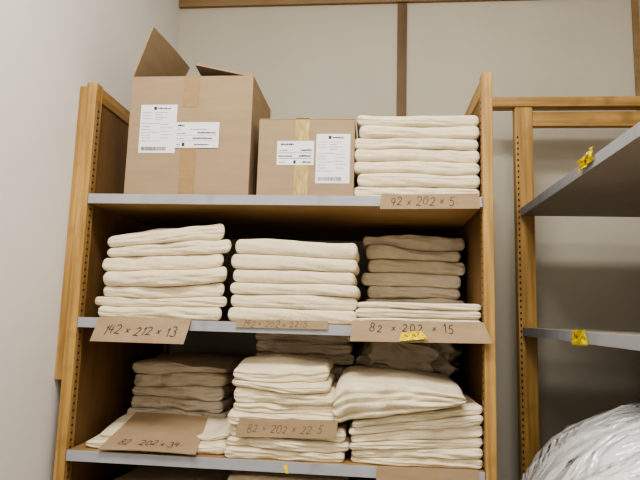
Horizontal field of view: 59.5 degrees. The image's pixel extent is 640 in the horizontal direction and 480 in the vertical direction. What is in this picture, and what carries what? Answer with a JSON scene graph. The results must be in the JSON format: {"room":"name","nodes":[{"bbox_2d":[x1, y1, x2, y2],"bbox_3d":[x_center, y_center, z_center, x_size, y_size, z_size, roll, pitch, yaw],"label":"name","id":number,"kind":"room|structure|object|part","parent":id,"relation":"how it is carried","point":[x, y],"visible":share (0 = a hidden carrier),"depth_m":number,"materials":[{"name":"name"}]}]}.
{"room":"linen storage room","nodes":[
{"label":"linen storage room","id":0,"kind":"room"},
{"bbox_2d":[0,0,179,479],"bbox_3d":[-0.995,-0.146,0.442,0.100,3.450,4.450,1,-8,5],"label":"wall","id":1,"kind":"structure","parent":0,"point":[50,49],"depth_m":1.66,"materials":[{"name":"paint"}]},
{"bbox_2d":[169,0,639,479],"bbox_3d":[0.351,0.178,2.578,2.385,3.450,0.100,1,-8,5],"label":"wall","id":2,"kind":"structure","parent":0,"point":[314,61],"depth_m":2.59,"materials":[{"name":"white paint"}]},
{"bbox_2d":[179,0,519,8],"bbox_3d":[0.385,-1.173,2.699,2.185,0.060,0.018,1,-8,5],"label":"trim","id":3,"kind":"structure","parent":2,"relation":"attached to","point":[183,4],"depth_m":2.74,"materials":[{"name":"brown wood"}]},
{"bbox_2d":[396,3,406,116],"bbox_3d":[0.353,0.370,2.496,0.045,3.047,0.010,1,-8,5],"label":"trim","id":4,"kind":"structure","parent":2,"relation":"attached to","point":[402,7],"depth_m":2.65,"materials":[{"name":"brown wood"}]},
{"bbox_2d":[631,0,639,110],"bbox_3d":[1.414,0.387,2.393,0.028,3.047,0.014,1,-8,5],"label":"trim","id":5,"kind":"structure","parent":2,"relation":"attached to","point":[634,3],"depth_m":2.56,"materials":[{"name":"brown wood"}]},
{"bbox_3d":[0.091,1.631,0.099,2.385,0.100,4.650,1,-8,5],"label":"floor","id":6,"kind":"structure","parent":0,"visible":0},
{"bbox_2d":[53,73,496,479],"bbox_3d":[-0.127,0.669,2.066,1.344,2.314,0.836,1,-8,5],"label":"shelving unit","id":7,"kind":"object","parent":6,"relation":"on","point":[97,384],"visible":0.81,"depth_m":1.83,"materials":[{"name":"brown wood"}]},
{"bbox_3d":[-0.789,0.615,1.736,0.035,2.296,0.045,1,-8,5],"label":"post","id":8,"kind":"part","parent":7,"relation":"part of","materials":[{"name":"brown wood"}]},
{"bbox_3d":[-0.721,-0.441,2.273,0.027,0.052,0.745,1,-8,5],"label":"rail","id":9,"kind":"part","parent":7,"relation":"part of","materials":[{"name":"brown wood"}]},
{"bbox_3d":[-0.753,0.670,2.125,0.019,2.191,0.745,1,-8,5],"label":"panel","id":10,"kind":"part","parent":7,"relation":"part of","materials":[{"name":"brown wood"}]},
{"bbox_2d":[90,317,191,344],"bbox_3d":[-0.549,0.276,1.715,0.303,0.076,0.037,1,-8,5],"label":"tag","id":11,"kind":"object","parent":7,"relation":"attached to","point":[107,329],"visible":1,"depth_m":1.71,"materials":[{"name":"brown cardboard"}]},
{"bbox_2d":[86,434,230,454],"bbox_3d":[-0.497,0.639,1.831,0.452,0.050,0.246,1,-8,5],"label":"folded blanket","id":12,"kind":"object","parent":7,"relation":"on","point":[217,447],"visible":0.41,"depth_m":1.71,"materials":[{"name":"white fabric"}]},
{"bbox_2d":[98,412,207,454],"bbox_3d":[-0.507,0.611,1.783,0.302,0.077,0.223,1,-8,5],"label":"tag","id":13,"kind":"object","parent":12,"relation":"on","point":[144,431],"visible":1,"depth_m":1.76,"materials":[{"name":"brown cardboard"}]},
{"bbox_2d":[100,413,230,440],"bbox_3d":[-0.484,0.611,1.855,0.420,0.060,0.205,1,-8,5],"label":"folded blanket","id":14,"kind":"object","parent":12,"relation":"on","point":[216,428],"visible":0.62,"depth_m":1.81,"materials":[{"name":"white fabric"}]},
{"bbox_2d":[98,306,221,320],"bbox_3d":[-0.494,0.242,1.875,0.400,0.046,0.270,1,-8,5],"label":"folded blanket","id":15,"kind":"object","parent":7,"relation":"on","point":[175,312],"visible":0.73,"depth_m":1.75,"materials":[{"name":"white fabric"}]},
{"bbox_2d":[95,296,226,306],"bbox_3d":[-0.499,0.207,1.882,0.434,0.045,0.267,1,-8,5],"label":"folded blanket","id":16,"kind":"object","parent":15,"relation":"on","point":[207,301],"visible":0.9,"depth_m":1.77,"materials":[{"name":"white fabric"}]},
{"bbox_2d":[103,283,224,298],"bbox_3d":[-0.489,0.171,1.892,0.396,0.062,0.264,1,-8,5],"label":"folded blanket","id":17,"kind":"object","parent":16,"relation":"on","point":[215,289],"visible":0.91,"depth_m":1.77,"materials":[{"name":"white fabric"}]},
{"bbox_2d":[103,266,226,286],"bbox_3d":[-0.483,0.124,1.890,0.404,0.082,0.277,1,-8,5],"label":"folded blanket","id":18,"kind":"object","parent":17,"relation":"on","point":[145,278],"visible":0.92,"depth_m":1.76,"materials":[{"name":"white fabric"}]},
{"bbox_2d":[102,253,223,270],"bbox_3d":[-0.498,0.077,1.913,0.401,0.082,0.246,1,-8,5],"label":"folded blanket","id":19,"kind":"object","parent":18,"relation":"on","point":[199,261],"visible":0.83,"depth_m":1.80,"materials":[{"name":"white fabric"}]},
{"bbox_2d":[107,239,230,256],"bbox_3d":[-0.478,0.034,1.916,0.409,0.081,0.251,1,-8,5],"label":"folded blanket","id":20,"kind":"object","parent":19,"relation":"on","point":[194,247],"visible":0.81,"depth_m":1.80,"materials":[{"name":"white fabric"}]},
{"bbox_2d":[107,224,224,247],"bbox_3d":[-0.489,-0.006,1.922,0.386,0.098,0.257,1,-8,5],"label":"folded blanket","id":21,"kind":"object","parent":20,"relation":"on","point":[215,232],"visible":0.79,"depth_m":1.80,"materials":[{"name":"white fabric"}]},
{"bbox_3d":[-0.716,0.721,2.515,0.035,2.296,0.045,1,-8,5],"label":"post","id":22,"kind":"part","parent":7,"relation":"part of","materials":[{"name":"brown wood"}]},
{"bbox_2d":[124,26,270,194],"bbox_3d":[-0.413,-0.411,1.996,0.414,0.584,0.318,1,-8,5],"label":"cardboard box","id":23,"kind":"object","parent":7,"relation":"on","point":[187,134],"visible":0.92,"depth_m":1.83,"materials":[{"name":"cardboard"}]},
{"bbox_3d":[-0.102,0.324,2.114,1.247,0.030,0.831,1,-8,5],"label":"shelf","id":24,"kind":"part","parent":7,"relation":"part of","materials":[{"name":"grey metal"}]},
{"bbox_3d":[-0.114,0.722,2.061,1.247,0.030,0.831,1,-8,5],"label":"shelf","id":25,"kind":"part","parent":7,"relation":"part of","materials":[{"name":"grey metal"}]},
{"bbox_2d":[235,319,327,329],"bbox_3d":[-0.117,0.255,1.694,0.282,0.027,0.006,1,-8,5],"label":"tag","id":26,"kind":"object","parent":7,"relation":"attached to","point":[245,323],"visible":1,"depth_m":1.69,"materials":[{"name":"brown cardboard"}]},
{"bbox_2d":[224,445,345,461],"bbox_3d":[-0.096,0.653,1.785,0.360,0.034,0.281,1,-8,5],"label":"folded blanket","id":27,"kind":"object","parent":7,"relation":"on","point":[231,451],"visible":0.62,"depth_m":1.66,"materials":[{"name":"white fabric"}]},
{"bbox_2d":[227,426,350,452],"bbox_3d":[-0.088,0.625,1.789,0.374,0.040,0.296,1,-8,5],"label":"folded blanket","id":28,"kind":"object","parent":27,"relation":"on","point":[321,446],"visible":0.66,"depth_m":1.66,"materials":[{"name":"white fabric"}]},
{"bbox_2d":[229,420,348,441],"bbox_3d":[-0.090,0.590,1.797,0.357,0.049,0.292,1,-8,5],"label":"folded blanket","id":29,"kind":"object","parent":28,"relation":"on","point":[342,427],"visible":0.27,"depth_m":1.67,"materials":[{"name":"white fabric"}]},
{"bbox_2d":[228,407,334,423],"bbox_3d":[-0.103,0.552,1.803,0.334,0.053,0.284,1,-8,5],"label":"folded blanket","id":30,"kind":"object","parent":29,"relation":"on","point":[234,416],"visible":0.37,"depth_m":1.68,"materials":[{"name":"white fabric"}]},
{"bbox_2d":[233,401,332,415],"bbox_3d":[-0.096,0.522,1.812,0.318,0.042,0.278,1,-8,5],"label":"folded blanket","id":31,"kind":"object","parent":30,"relation":"on","point":[256,407],"visible":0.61,"depth_m":1.69,"materials":[{"name":"white fabric"}]},
{"bbox_2d":[234,380,337,405],"bbox_3d":[-0.097,0.487,1.817,0.311,0.054,0.276,1,-8,5],"label":"folded blanket","id":32,"kind":"object","parent":31,"relation":"on","point":[241,394],"visible":0.62,"depth_m":1.69,"materials":[{"name":"white fabric"}]},
{"bbox_2d":[232,372,335,393],"bbox_3d":[-0.109,0.451,1.817,0.304,0.060,0.282,1,-8,5],"label":"folded blanket","id":33,"kind":"object","parent":32,"relation":"on","point":[297,387],"visible":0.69,"depth_m":1.69,"materials":[{"name":"white fabric"}]},
{"bbox_2d":[233,353,333,382],"bbox_3d":[-0.108,0.412,1.828,0.291,0.078,0.280,1,-8,5],"label":"folded blanket","id":34,"kind":"object","parent":33,"relation":"on","point":[279,367],"visible":1,"depth_m":1.72,"materials":[{"name":"white fabric"}]},
{"bbox_2d":[235,418,337,438],"bbox_3d":[-0.099,0.555,1.649,0.303,0.060,0.006,1,-8,5],"label":"tag","id":35,"kind":"object","parent":29,"relation":"attached to","point":[275,428],"visible":1,"depth_m":1.65,"materials":[{"name":"brown cardboard"}]},
{"bbox_2d":[283,465,288,473],"bbox_3d":[-0.101,0.670,1.639,0.018,0.024,0.002,1,-8,5],"label":"sticker","id":36,"kind":"object","parent":7,"relation":"attached to","point":[284,466],"visible":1,"depth_m":1.64,"materials":[{"name":"yellow paper"}]},
{"bbox_3d":[-0.091,-0.069,2.166,1.247,0.030,0.831,1,-8,5],"label":"shelf","id":37,"kind":"part","parent":7,"relation":"part of","materials":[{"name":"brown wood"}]},
{"bbox_2d":[228,307,358,324],"bbox_3d":[-0.074,0.253,1.869,0.404,0.045,0.307,1,-8,5],"label":"folded blanket","id":38,"kind":"object","parent":7,"relation":"on","point":[334,317],"visible":0.74,"depth_m":1.73,"materials":[{"name":"white fabric"}]},
{"bbox_2d":[231,294,358,311],"bbox_3d":[-0.070,0.212,1.875,0.398,0.047,0.302,1,-8,5],"label":"folded blanket","id":39,"kind":"object","parent":38,"relation":"on","point":[301,302],"visible":0.88,"depth_m":1.73,"materials":[{"name":"white fabric"}]},
{"bbox_2d":[230,283,360,299],"bbox_3d":[-0.069,0.174,1.879,0.405,0.044,0.308,1,-8,5],"label":"folded blanket","id":40,"kind":"object","parent":39,"relation":"on","point":[349,291],"visible":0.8,"depth_m":1.74,"materials":[{"name":"white fabric"}]},
{"bbox_2d":[233,269,356,285],"bbox_3d":[-0.071,0.133,1.887,0.385,0.050,0.302,1,-8,5],"label":"folded blanket","id":41,"kind":"object","parent":40,"relation":"on","point":[239,275],"visible":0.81,"depth_m":1.74,"materials":[{"name":"white fabric"}]},
{"bbox_2d":[231,254,359,275],"bbox_3d":[-0.070,0.090,1.888,0.400,0.051,0.304,1,-8,5],"label":"folded blanket","id":42,"kind":"object","parent":41,"relation":"on","point":[238,261],"visible":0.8,"depth_m":1.75,"materials":[{"name":"white fabric"}]},
{"bbox_2d":[235,239,359,263],"bbox_3d":[-0.063,0.046,1.897,0.387,0.061,0.310,1,-8,5],"label":"folded blanket","id":43,"kind":"object","parent":42,"relation":"on","point":[279,247],"visible":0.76,"depth_m":1.75,"materials":[{"name":"white fabric"}]},
{"bbox_2d":[256,118,356,195],"bbox_3d":[-0.035,-0.248,1.901,0.310,0.258,0.242,1,-8,5],"label":"cardboard box","id":44,"kind":"object","parent":7,"relation":"on","point":[298,156],"visible":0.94,"depth_m":1.78,"materials":[{"name":"cardboard"}]},
{"bbox_2d":[351,453,482,468],"bbox_3d":[0.292,0.662,1.756,0.383,0.030,0.274,1,-8,5],"label":"folded blanket","id":45,"kind":"object","parent":7,"relation":"on","point":[423,462],"visible":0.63,"depth_m":1.63,"materials":[{"name":"white fabric"}]},
{"bbox_2d":[352,447,482,458],"bbox_3d":[0.294,0.637,1.758,0.381,0.044,0.277,1,-8,5],"label":"folded blanket","id":46,"kind":"object","parent":45,"relation":"on","point":[444,453],"visible":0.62,"depth_m":1.63,"materials":[{"name":"white fabric"}]},
{"bbox_2d":[349,437,482,449],"bbox_3d":[0.291,0.613,1.759,0.387,0.052,0.282,1,-8,5],"label":"folded blanket","id":47,"kind":"object","parent":46,"relation":"on","point":[476,442],"visible":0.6,"depth_m":1.63,"materials":[{"name":"white fabric"}]},
{"bbox_2d":[351,425,482,441],"bbox_3d":[0.294,0.586,1.764,0.384,0.066,0.271,1,-8,5],"label":"folded blanket","id":48,"kind":"object","parent":47,"relation":"on","point":[473,431],"visible":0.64,"depth_m":1.64,"materials":[{"name":"white fabric"}]},
{"bbox_2d":[349,414,482,434],"bbox_3d":[0.291,0.559,1.765,0.390,0.074,0.290,1,-8,5],"label":"folded blanket","id":49,"kind":"object","parent":48,"relation":"on","point":[457,421],"visible":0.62,"depth_m":1.63,"materials":[{"name":"white fabric"}]},
{"bbox_2d":[352,394,482,426],"bbox_3d":[0.296,0.536,1.766,0.380,0.080,0.287,1,-8,5],"label":"folded blanket","id":50,"kind":"object","parent":49,"relation":"on","point":[470,407],"visible":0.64,"depth_m":1.64,"materials":[{"name":"white fabric"}]},
{"bbox_2d":[333,365,465,422],"bbox_3d":[0.238,0.484,1.750,0.380,0.148,0.333,1,-8,5],"label":"folded blanket","id":51,"kind":"object","parent":50,"relation":"on","point":[361,391],"visible":1,"depth_m":1.63,"materials":[{"name":"white fabric"}]},
{"bbox_2d":[354,187,479,196],"bbox_3d":[0.312,-0.130,1.880,0.392,0.038,0.290,1,-8,5],"label":"folded blanket","id":52,"kind":"object","parent":7,"relation":"on","point":[358,191],"visible":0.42,"depth_m":1.74,"materials":[{"name":"white fabric"}]},
{"bbox_2d":[357,173,479,188],"bbox_3d":[0.319,-0.168,1.882,0.380,0.049,0.294,1,-8,5],"label":"folded blanket","id":53,"kind":"object","parent":52,"relation":"on","point":[372,179],"visible":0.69,"depth_m":1.74,"materials":[{"name":"white fabric"}]},
{"bbox_2d":[354,161,479,186],"bbox_3d":[0.313,-0.207,1.893,0.395,0.046,0.297,1,-8,5],"label":"folded blanket","id":54,"kind":"object","parent":53,"relation":"on","point":[418,167],"visible":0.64,"depth_m":1.75,"materials":[{"name":"white fabric"}]},
{"bbox_2d":[355,149,479,163],"bbox_3d":[0.316,-0.244,1.898,0.391,0.049,0.299,1,-8,5],"label":"folded blanket","id":55,"kind":"object","parent":54,"relation":"on","point":[387,155],"visible":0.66,"depth_m":1.76,"materials":[{"name":"white fabric"}]},
{"bbox_2d":[355,138,478,150],"bbox_3d":[0.314,-0.285,1.903,0.393,0.047,0.297,1,-8,5],"label":"folded blanket","id":56,"kind":"object","parent":55,"relation":"on","point":[390,143],"visible":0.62,"depth_m":1.76,"materials":[{"name":"white fabric"}]},
{"bbox_2d":[359,125,479,140],"bbox_3d":[0.325,-0.322,1.907,0.377,0.054,0.303,1,-8,5],"label":"folded blanket","id":57,"kind":"object","parent":56,"relation":"on","point":[367,131],"visible":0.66,"depth_m":1.77,"materials":[{"name":"white fabric"}]},
{"bbox_2d":[357,115,478,137],"bbox_3d":[0.322,-0.364,1.914,0.386,0.052,0.301,1,-8,5],"label":"folded blanket","id":58,"kind":"object","parent":57,"relation":"on","point":[362,120],"visible":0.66,"depth_m":1.77,"materials":[{"name":"white fabric"}]},
{"bbox_2d":[357,317,479,321],"bbox_3d":[0.307,0.264,1.804,0.376,0.029,0.254,1,-8,5],"label":"folded blanket","id":59,"kind":"object","parent":7,"relation":"on","point":[359,318],"visible":0.3,"depth_m":1.69,"materials":[{"name":"white fabric"}]},
{"bbox_2d":[355,308,480,319],"bbox_3d":[0.306,0.237,1.808,0.378,0.034,0.257,1,-8,5],"label":"folded blanket","id":60,"kind":"object","parent":59,"relation":"on","point":[361,312],"visible":0.91,"depth_m":1.69,"materials":[{"name":"white fabric"}]},
{"bbox_2d":[357,302,480,310],"bbox_3d":[0.309,0.216,1.808,0.374,0.024,0.261,1,-8,5],"label":"folded blanket","id":61,"kind":"object","parent":60,"relation":"on","point":[397,305],"visible":0.93,"depth_m":1.68,"materials":[{"name":"white fabric"}]},
{"bbox_2d":[350,320,492,343],"bbox_3d":[0.293,0.269,1.636,0.409,0.067,0.037,1,-8,5],"label":"tag","id":62,"kind":"object","parent":7,"relation":"attached to","point":[361,331],"visible":1,"depth_m":1.64,"materials":[{"name":"brown cardboard"}]},
{"bbox_2d":[376,466,478,479],"bbox_3d":[0.305,0.687,1.593,0.294,0.077,0.009,1,-8,5],"label":"tag","id":63,"kind":"object","parent":7,"relation":"attached to","point":[382,472],"visible":1,"depth_m":1.60,"materials":[{"name":"brown cardboard"}]},
{"bbox_2d":[380,193,479,208],"bbox_3d":[0.333,-0.117,1.702,0.299,0.052,0.006,1,-8,5],"label":"tag","id":64,"kind":"object","parent":7,"relation":"attached to","point":[417,201],"visible":1,"depth_m":1.70,"materials":[{"name":"brown cardboard"}]},
{"bbox_3d":[0.526,0.682,2.004,0.016,2.209,0.745,1,-8,5],"label":"panel","id":65,"kind":"part","parent":7,"relation":"part of","materials":[{"name":"brown wood"}]},
{"bbox_3d":[0.558,-0.438,2.154,0.024,0.052,0.745,1,-8,5],"label":"rail","id":66,"kind":"part","parent":7,"relation":"part of","materials":[{"name":"brown wood"}]},
{"bbox_3d":[0.490,0.626,1.615,0.032,2.314,0.045,1,-8,5],"label":"post","id":67,"kind":"part","parent":7,"relation":"part of","materials":[{"name":"brown wood"}]},
{"bbox_3d":[-0.050,0.691,2.122,0.317,0.051,0.366,1,-8,5],"label":"folded blanket","id":68,"kind":"object","parent":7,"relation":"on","visible":0},
{"bbox_3d":[-0.051,0.642,2.128,0.316,0.055,0.367,1,-8,5],"label":"folded blanket","id":69,"kind":"object","parent":68,"relation":"on","visible":0},
{"bbox_3d":[-0.051,0.591,2.134,0.318,0.062,0.360,1,-8,5],"label":"folded blanket","id":70,"kind":"object","parent":69,"relation":"on","visible":0},
{"bbox_3d":[-0.040,0.542,2.145,0.315,0.062,0.366,1,-8,5],"label":"folded blanket","id":71,"kind":"object","parent":70,"relation":"on","visible":0},
{"bbox_2d":[331,365,349,380],"bbox_3d":[-0.050,0.491,2.144,0.318,0.062,0.369,1,-8,5],"label":"folded blanket","id":72,"kind":"object","parent":71,"relation":"on","point":[338,369],"visible":0.03,"depth_m":1.96,"materials":[{"name":"beige fabric"}]},
{"bbox_2d":[256,350,355,364],"bbox_3d":[-0.039,0.439,2.134,0.345,0.039,0.382,1,-8,5],"label":"folded blanket","id":73,"kind":"object","parent":72,"relation":"on","point":[348,359],"visible":0.37,"depth_m":1.98,"materials":[{"name":"beige fabric"}]},
{"bbox_2d":[256,339,354,354],"bbox_3d":[-0.046,0.401,2.142,0.347,0.051,0.380,1,-8,5],"label":"folded blanket","id":74,"kind":"object","parent":73,"relation":"on","point":[279,345],"visible":0.77,"depth_m":1.98,"materials":[{"name":"beige fabric"}]},
{"bbox_2d":[255,333,350,343],"bbox_3d":[-0.049,0.368,2.151,0.344,0.041,0.380,1,-8,5],"label":"folded blanket","id":75,"kind":"object","parent":74,"relation":"on","point":[325,339],"visible":0.6,"depth_m":1.98,"materials":[{"name":"beige fabric"}]},
{"bbox_3d":[0.349,0.300,2.137,0.351,0.047,0.372,1,-8,5],"label":"folded blanket","id":76,"kind":"object","parent":7,"relation":"on","visible":0},
{"bbox_2d":[365,298,464,303],"bbox_3d":[0.349,0.255,2.143,0.355,0.058,0.372,1,-8,5],"label":"folded blanket","id":77,"kind":"object","parent":76,"relation":"on","point":[431,300],"visible":0.38,"depth_m":1.97,"materials":[{"name":"beige fabric"}]},
{"bbox_2d":[367,286,460,299],"bbox_3d":[0.346,0.210,2.146,0.326,0.053,0.373,1,-8,5],"label":"folded blanket","id":78,"kind":"object","parent":77,"relation":"on","point":[382,292],"visible":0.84,"depth_m":1.97,"materials":[{"name":"beige fabric"}]},
{"bbox_2d":[361,273,460,288],"bbox_3d":[0.338,0.164,2.152,0.352,0.059,0.373,1,-8,5],"label":"folded blanket","id":79,"kind":"object","parent":78,"relation":"on","point":[367,279],"visible":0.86,"depth_m":1.98,"materials":[{"name":"beige fabric"}]},
{"bbox_2d":[368,259,465,275],"bbox_3d":[0.358,0.120,2.158,0.344,0.062,0.367,1,-8,5],"label":"folded blanket","id":80,"kind":"object","parent":79,"relation":"on","point":[377,265],"visible":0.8,"depth_m":1.99,"materials":[{"name":"beige fabric"}]},
{"bbox_2d":[366,245,460,265],"bbox_3d":[0.346,0.070,2.161,0.334,0.058,0.378,1,-8,5],"label":"folded blanket","id":81,"kind":"object","parent":80,"relation":"on","point":[373,252],"visible":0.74,"depth_m":1.99,"materials":[{"name":"beige fabric"}]},
{"bbox_2d":[363,234,464,255],"bbox_3d":[0.352,0.030,2.175,0.364,0.066,0.362,1,-8,5],"label":"folded blanket","id":82,"kind":"object","parent":81,"relation":"on","point":[410,242],"visible":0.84,"depth_m":2.00,"materials":[{"name":"beige fabric"}]},
{"bbox_3d":[-0.495,0.684,2.150,0.380,0.045,0.385,1,-8,5],"label":"folded blanket","id":83,"kind":"object","parent":7,"relation":"on","visible":0},
{"bbox_2d":[127,406,232,416],"bbox_3d":[-0.497,0.648,2.163,0.371,0.053,0.383,1,-8,5],"label":"folded blanket","id":84,"kind":"object","parent":83,"relation":"on","point":[224,413],"visible":0.29,"depth_m":2.00,"materials":[{"name":"beige fabric"}]},
{"bbox_2d":[131,395,235,412],"bbox_3d":[-0.496,0.609,2.172,0.339,0.058,0.380,1,-8,5],"label":"folded blanket","id":85,"kind":"object","parent":84,"relation":"on","point":[138,401],"visible":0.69,"depth_m":2.00,"materials":[{"name":"beige fabric"}]},
{"bbox_2d":[132,383,236,401],"bbox_3d":[-0.496,0.569,2.172,0.335,0.062,0.378,1,-8,5],"label":"folded blanket","id":86,"kind":"object","parent":85,"relation":"on","point":[197,392],"visible":0.67,"depth_m":2.00,"materials":[{"name":"beige fabric"}]},
{"bbox_2d":[134,372,234,386],"bbox_3d":[-0.487,0.526,2.178,0.343,0.066,0.384,1,-8,5],"label":"folded blanket","id":87,"kind":"object","parent":86,"relation":"on","point":[183,378],"visible":0.65,"depth_m":2.00,"materials":[{"name":"beige fabric"}]},
{"bbox_2d":[132,353,245,373],"bbox_3d":[-0.494,0.480,2.175,0.344,0.071,0.391,1,-8,5],"label":"folded blanket","id":88,"kind":"object","parent":87,"relation":"on","point":[163,363],"visible":0.97,"depth_m":2.04,"materials":[{"name":"beige fabric"}]},
{"bbox_3d":[0.328,0.695,2.080,0.360,0.053,0.375,1,-8,5],"label":"folded blanket","id":89,"kind":"object","parent":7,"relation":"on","visible":0},
{"bbox_3d":[0.332,0.648,2.095,0.352,0.055,0.364,1,-8,5],"label":"folded blanket","id":90,"kind":"object","parent":89,"relation":"on","visible":0},
{"bbox_3d":[0.332,0.598,2.103,0.358,0.056,0.369,1,-8,5],"label":"folded blanket","id":91,"kind":"object","parent":90,"relation":"on","visible":0},
{"bbox_3d":[0.330,0.549,2.107,0.358,0.060,0.370,1,-8,5],"label":"folded blanket","id":92,"kind":"object","parent":91,"relation":"on","visible":0},
{"bbox_2d":[354,342,462,375],"bbox_3d":[0.325,0.435,2.112,0.390,0.156,0.407,1,-8,5],"label":"folded blanket","id":93,"kind":"object","parent":92,"relation":"on","point":[430,357],"visible":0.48,"depth_m":1.95,"materials":[{"name":"beige fabric"}]},
{"bbox_3d":[-0.523,1.046,1.855,0.367,0.046,0.348,1,-8,5],"label":"folded blanket","id":94,"kind":"object","parent":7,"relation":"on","visible":0},
{"bbox_3d":[-0.518,1.003,1.857,0.363,0.048,0.344,1,-8,5],"label":"folded blanket","id":95,"kind":"object","parent":94,"relation":"on","visible":0},
{"bbox_3d":[-0.523,0.958,1.863,0.355,0.048,0.345,1,-8,5],"label":"folded blanket","id":96,"kind":"object","parent":95,"relation":"on","visible":0},
{"bbox_3d":[-0.514,0.914,1.872,0.365,0.051,0.337,1,-8,5],"label":"folded blanket","id":97,"kind":"object","parent":96,"relation":"on","visible":0},
{"bbox_3d":[-0.513,0.869,1.875,0.361,0.049,0.356,1,-8,5],"label":"folded blanket","id":98,"kind":"object","parent":97,"relation":"on","visible":0},
{"bbox_2d":[114,465,231,479],"bbox_3d":[-0.511,0.826,1.882,0.358,0.052,0.349,1,-8,5],"label":"folded blanket","id":99,"kind":"object","parent":98,"relation":"on","point":[141,472],"visible":0.87,"depth_m":1.95,"materials":[{"name":"beige fabric"}]},
{"bbox_3d":[-0.096,1.056,1.817,0.370,0.042,0.334,1,-8,5],"label":"folded blanket","id":100,"kind":"object","parent":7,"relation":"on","visible":0},
{"bbox_3d":[-0.094,1.015,1.823,0.368,0.045,0.337,1,-8,5],"label":"folded blanket","id":101,"kind":"object","parent":100,"relation":"on","visible":0},
{"bbox_3d":[-0.090,0.974,1.829,0.352,0.047,0.330,1,-8,5],"label":"folded blanket","id":102,"kind":"object","parent":101,"relation":"on","visible":0},
{"bbox_3d":[-0.089,0.932,1.835,0.351,0.046,0.337,1,-8,5],"label":"folded blanket","id":103,"kind":"object","parent":102,"relation":"on","visible":0},
{"bbox_3d":[-0.093,0.890,1.837,0.366,0.048,0.333,1,-8,5],"label":"folded blanket","id":104,"kind":"object","parent":103,"relation":"on","visible":0},
{"bbox_3d":[-0.092,0.848,1.842,0.368,0.047,0.339,1,-8,5],"label":"folded blanket","id":105,"kind":"object","parent":104,"relation":"on","visible":0},
{"bbox_3d":[-0.084,0.807,1.856,0.351,0.048,0.334,1,-8,5],"label":"folded blanket","id":106,"kind":"object","parent":105,"relation":"on","visible":0},
{"bbox_2d":[227,470,348,479],"bbox_3d":[-0.088,0.765,1.859,0.369,0.049,0.335,1,-8,5],"label":"folded blanket","id":107,"kind":"object","parent":106,"relation":"on","point":[237,474],"visible":0.34,"depth_m":1.72,"materials":[{"name":"beige fabric"}]},
{"bbox_3d":[0.284,1.062,1.784,0.325,0.042,0.340,1,-8,5],"label":"folded blanket","id":108,"kind":"object","parent":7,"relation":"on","visible":0},
{"bbox_3d":[0.279,1.021,1.788,0.337,0.045,0.343,1,-8,5],"label":"folded blanket","id":109,"kind":"object","parent":108,"relation":"on","visible":0},
{"bbox_3d":[0.287,0.979,1.788,0.328,0.047,0.342,1,-8,5],"label":"folded blanket","id":110,"kind":"object","parent":109,"relation":"on","visible":0},
{"bbox_3d":[0.285,0.939,1.801,0.339,0.048,0.338,1,-8,5],"label":"folded blanket","id":111,"kind":"object","parent":110,"relation":"on","visible":0},
{"bbox_3d":[0.289,0.897,1.805,0.331,0.048,0.333,1,-8,5],"label":"folded blanket","id":112,"kind":"object","parent":111,"relation":"on","visible":0},
{"bbox_3d":[0.293,0.853,1.808,0.344,0.050,0.340,1,-8,5],"label":"folded blanket","id":113,"kind":"object","parent":112,"relation":"on","visible":0},
{"bbox_2d":[357,477,375,479],"bbox_3d":[0.290,0.813,1.818,0.343,0.048,0.329,1,-8,5],"label":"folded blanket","id":114,"kind":"object","parent":113,"relation":"on","point":[358,478],"visible":0.02,"depth_m":1.87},
{"bbox_2d":[492,96,639,479],"bbox_3d":[0.955,0.539,1.459,0.718,2.472,1.500,1,-8,5],"label":"shelving unit","id":115,"kind":"object","parent":6,"relation":"on","point":[609,186],"visible":0.96,"depth_m":2.19,"materials":[{"name":"brown wood"}]},
{"bbox_3d":[0.814,0.654,2.189,0.071,2.430,0.045,1,-8,5],"label":"post","id":116,"kind":"part","parent":115,"relation":"part of","materials":[{"name":"brown wood"}]},
{"bbox_2d":[520,404,639,479],"bbox_3d":[0.873,0.751,1.347,0.787,0.689,0.846,1,-8,5],"label":"bundle","id":117,"kind":"object","parent":115,"relation":"on","point":[608,448],"visible":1,"depth_m":1.35,"materials":[{"name":"white plastic"}]},
{"bbox_2d":[572,330,587,344],"bbox_3d":[0.736,0.277,1.589,0.010,0.046,0.115,1,-8,3],"label":"sticker","id":118,"kind":"object","parent":115,"relation":"attached to","point":[578,336],"visible":1,"depth_m":1.59,"materials":[{"name":"yellow paper"}]},
{"bbox_3d":[1.028,-0.202,1.552,0.554,0.030,1.398,1,-8,5],"label":"shelf","id":119,"kind":"part","parent":115,"relation":"part of","materials":[{"name":"grey metal"}]},
{"bbox_2d":[577,146,593,172],"bbox_3d":[0.735,-0.221,1.550,0.017,0.047,0.105,1,-8,2],"label":"sticker","id":120,"kind":"object","parent":115,"relation":"attached to","point":[587,158],"visible":1,"depth_m":1.55,"materials":[{"name":"yellow paper"}]},
{"bbox_3d":[1.117,-0.497,2.317,0.470,0.062,0.033,1,-8,5],"label":"cross rail","id":121,"kind":"part","parent":115,"relation":"part of","materials":[{"name":"brown wood"}]},
{"bbox_3d":[1.015,0.270,1.489,0.554,0.030,1.398,1,-8,5],"label":"shelf","id":122,"kind":"part","parent":115,"relation":"part of","materials":[{"name":"grey metal"}]}
]}

